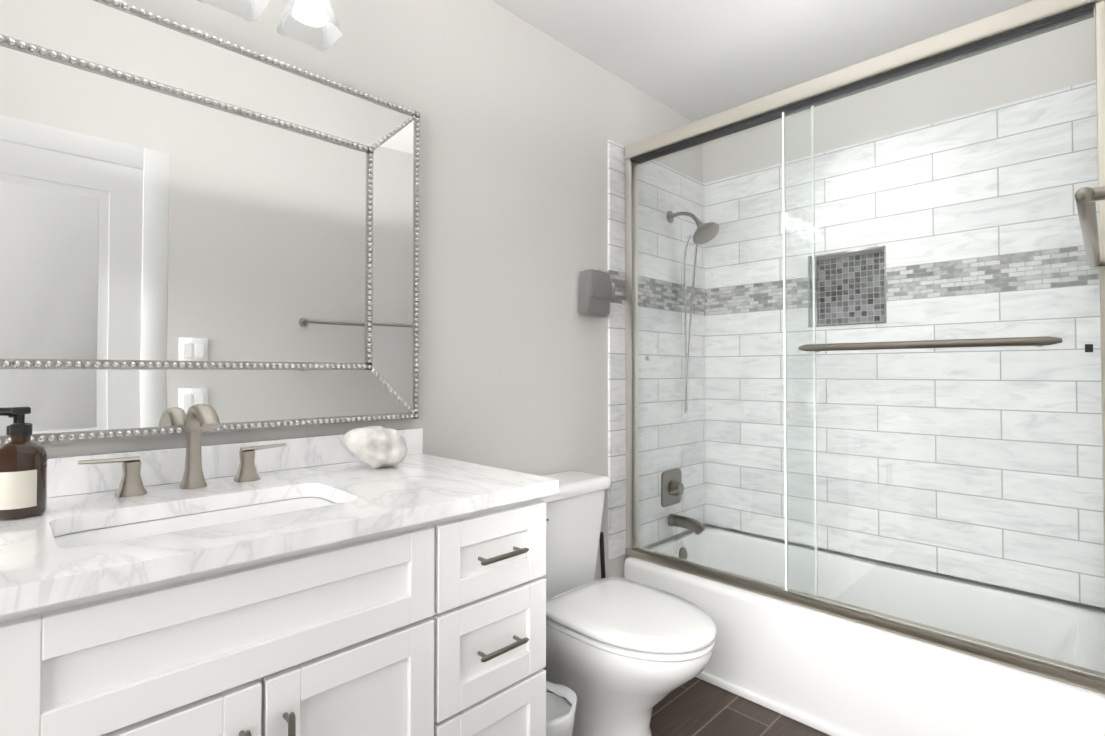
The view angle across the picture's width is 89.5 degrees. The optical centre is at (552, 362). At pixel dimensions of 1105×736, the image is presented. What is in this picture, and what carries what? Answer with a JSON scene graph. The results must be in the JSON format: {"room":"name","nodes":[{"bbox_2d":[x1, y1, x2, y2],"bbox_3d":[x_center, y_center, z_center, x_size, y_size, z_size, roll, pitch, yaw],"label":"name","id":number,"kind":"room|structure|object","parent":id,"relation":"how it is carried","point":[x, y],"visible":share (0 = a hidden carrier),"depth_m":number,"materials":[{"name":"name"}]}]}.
{"room":"bathroom","nodes":[
{"label":"bathroom","id":0,"kind":"room"},
{"bbox_2d":[40,0,713,580],"bbox_3d":[-0.243,-0.031,1.948,0.100,2.440,3.400,-1,-1,45],"label":"wall","id":1,"kind":"structure","parent":0,"point":[522,122],"depth_m":1.93,"materials":[{"name":"grey paint"}]},
{"bbox_2d":[0,0,419,446],"bbox_3d":[-0.829,-0.301,1.266,0.039,0.924,1.191,-1,-1,45],"label":"mirror","id":2,"kind":"object","parent":1,"relation":"attached to","point":[228,231],"visible":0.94,"depth_m":1.27,"materials":[{"name":"silver glass"}]},
{"bbox_2d":[47,428,422,495],"bbox_3d":[-0.843,0.230,1.253,0.021,0.076,1.256,-1,-1,45],"label":"backsplash","id":3,"kind":"structure","parent":1,"relation":"attached to","point":[63,477],"depth_m":1.30,"materials":[{"name":"white stone"}]},
{"bbox_2d":[245,0,268,22],"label":"sconce","id":4,"kind":"object","parent":1,"relation":"attached to","point":[259,6],"depth_m":1.30,"materials":[{"name":"white glass"}]},
{"bbox_2d":[276,0,342,50],"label":"sconce","id":5,"kind":"object","parent":1,"relation":"attached to","point":[316,13],"depth_m":1.35,"materials":[{"name":"white glass"}]},
{"bbox_2d":[578,269,612,316],"bbox_3d":[0.172,-0.280,2.242,0.077,0.186,0.152,-1,-1,45],"label":"towel hook","id":6,"kind":"object","parent":1,"relation":"attached to","point":[595,297],"visible":1,"depth_m":2.20,"materials":[{"name":"silver metal"}]},
{"bbox_2d":[608,140,705,558],"bbox_3d":[0.514,-0.056,2.628,0.012,1.768,0.781,-1,-1,45],"label":"wall tile","id":7,"kind":"structure","parent":1,"relation":"attached to","point":[616,384],"depth_m":2.59,"materials":[{"name":"white tile"}]},
{"bbox_2d":[661,211,719,534],"bbox_3d":[0.657,0.029,2.585,0.250,1.520,0.205,-1,-1,45],"label":"fittings","id":8,"kind":"object","parent":7,"relation":"attached to","point":[679,519],"depth_m":2.62,"materials":[{"name":"silver metal"}]},
{"bbox_2d":[624,0,1104,693],"bbox_3d":[0.850,-0.064,1.894,1.497,1.772,0.104,-1,-1,45],"label":"shower door frame","id":9,"kind":"object","parent":1,"relation":"attached to","point":[996,32],"visible":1,"depth_m":1.75,"materials":[{"name":"silver metal"}]},
{"bbox_2d":[650,677,829,735],"bbox_3d":[0.358,1.203,1.327,1.800,0.050,3.400,-1,-1,45],"label":"floor","id":10,"kind":"structure","parent":0,"point":[695,706],"depth_m":1.86,"materials":[{"name":"brown tile"}]},
{"bbox_2d":[0,488,558,735],"bbox_3d":[-0.634,0.735,1.037,0.610,0.876,1.222,-1,-1,45],"label":"bathroom vanity","id":11,"kind":"object","parent":10,"relation":"on","point":[328,585],"depth_m":0.91,"materials":[{"name":"painted wood"},{"name":"marble"},{"name":"brushed nickel"}]},
{"bbox_2d":[0,452,558,603],"bbox_3d":[-0.639,0.280,1.049,0.597,0.030,1.256,-1,-1,45],"label":"countertop","id":12,"kind":"structure","parent":11,"relation":"on","point":[33,562],"depth_m":0.98,"materials":[{"name":"white stone"}]},
{"bbox_2d":[0,407,47,519],"bbox_3d":[-0.918,0.170,0.957,0.070,0.186,0.077,-1,-1,45],"label":"soap bottle","id":13,"kind":"object","parent":12,"relation":"on","point":[23,474],"visible":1,"depth_m":0.94,"materials":[{"name":"brown glass"}]},
{"bbox_2d":[76,404,287,495],"bbox_3d":[-0.736,0.177,1.165,0.166,0.180,0.379,-1,-1,45],"label":"faucet","id":14,"kind":"object","parent":12,"relation":"on","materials":[{"name":"silver metal"}]},
{"bbox_2d":[52,488,343,547],"bbox_3d":[-0.609,0.355,1.013,0.293,0.146,0.498,-1,-1,45],"label":"sink","id":15,"kind":"object","parent":12,"relation":"in","point":[136,523],"depth_m":1.06,"materials":[{"name":"white ceramic"}]},
{"bbox_2d":[344,426,406,467],"bbox_3d":[-0.455,0.216,1.435,0.122,0.109,0.165,-1,-1,45],"label":"seashell","id":16,"kind":"object","parent":12,"relation":"on","point":[375,446],"visible":1,"depth_m":1.39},
{"bbox_2d":[546,681,577,735],"bbox_3d":[-0.041,1.040,1.492,0.217,0.281,0.220,-1,-1,45],"label":"waste bin","id":17,"kind":"object","parent":10,"relation":"on","point":[561,702],"visible":0.48,"depth_m":1.54,"materials":[{"name":"white plastic"}]},
{"bbox_2d":[600,532,605,578],"bbox_3d":[0.211,0.931,2.192,0.132,0.521,0.132,-1,-1,45],"label":"plunger","id":18,"kind":"object","parent":10,"relation":"on","point":[602,559],"visible":0.02,"depth_m":2.20,"materials":[{"name":"black plastic"}]},
{"bbox_2d":[541,471,715,735],"bbox_3d":[0.162,0.796,1.741,0.725,0.778,0.485,-1,-1,45],"label":"toilet","id":19,"kind":"object","parent":10,"relation":"on","point":[624,656],"visible":0.77,"depth_m":1.62,"materials":[{"name":"white ceramic"}]},
{"bbox_2d":[624,527,1104,735],"bbox_3d":[1.068,1.009,2.095,1.494,0.365,0.720,-1,-1,45],"label":"bathtub","id":20,"kind":"object","parent":10,"relation":"on","point":[829,674],"visible":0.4,"depth_m":1.84,"materials":[{"name":"white ceramic"}]},
{"bbox_2d":[491,0,1033,121],"bbox_3d":[0.358,-1.286,1.369,1.800,0.050,3.400,-1,-1,45],"label":"ceiling","id":21,"kind":"structure","parent":0,"point":[694,60],"depth_m":2.13,"materials":[{"name":"white paint"}]},
{"bbox_2d":[702,12,1095,183],"bbox_3d":[1.375,-1.094,2.412,1.560,0.300,0.102,-1,-1,45],"label":"wall","id":22,"kind":"structure","parent":0,"point":[998,88],"depth_m":2.22,"materials":[{"name":"grey paint"}]},
{"bbox_2d":[714,525,1104,612],"bbox_3d":[1.514,-0.023,2.462,1.660,2.440,0.190,-1,-1,45],"label":"wall","id":23,"kind":"structure","parent":0,"point":[946,576],"depth_m":2.28,"materials":[{"name":"grey tile"}]},
{"bbox_2d":[704,80,1104,607],"bbox_3d":[1.359,-0.060,2.404,1.500,1.768,0.102,-1,-1,45],"label":"wall tile","id":24,"kind":"structure","parent":23,"relation":"attached to","point":[947,293],"depth_m":2.21,"materials":[{"name":"tile"}]},
{"bbox_3d":[0.911,-0.051,0.796,0.158,2.440,3.400,-1,-1,45],"label":"wall","id":25,"kind":"structure","parent":0,"visible":0},
{"bbox_2d":[1075,186,1104,267],"bbox_3d":[1.084,-0.246,1.071,0.095,0.048,0.778,-1,-1,45],"label":"towel rail","id":26,"kind":"object","parent":25,"relation":"attached to","point":[1086,198],"visible":1,"depth_m":0.94,"materials":[{"name":"silver metal"}]}
]}

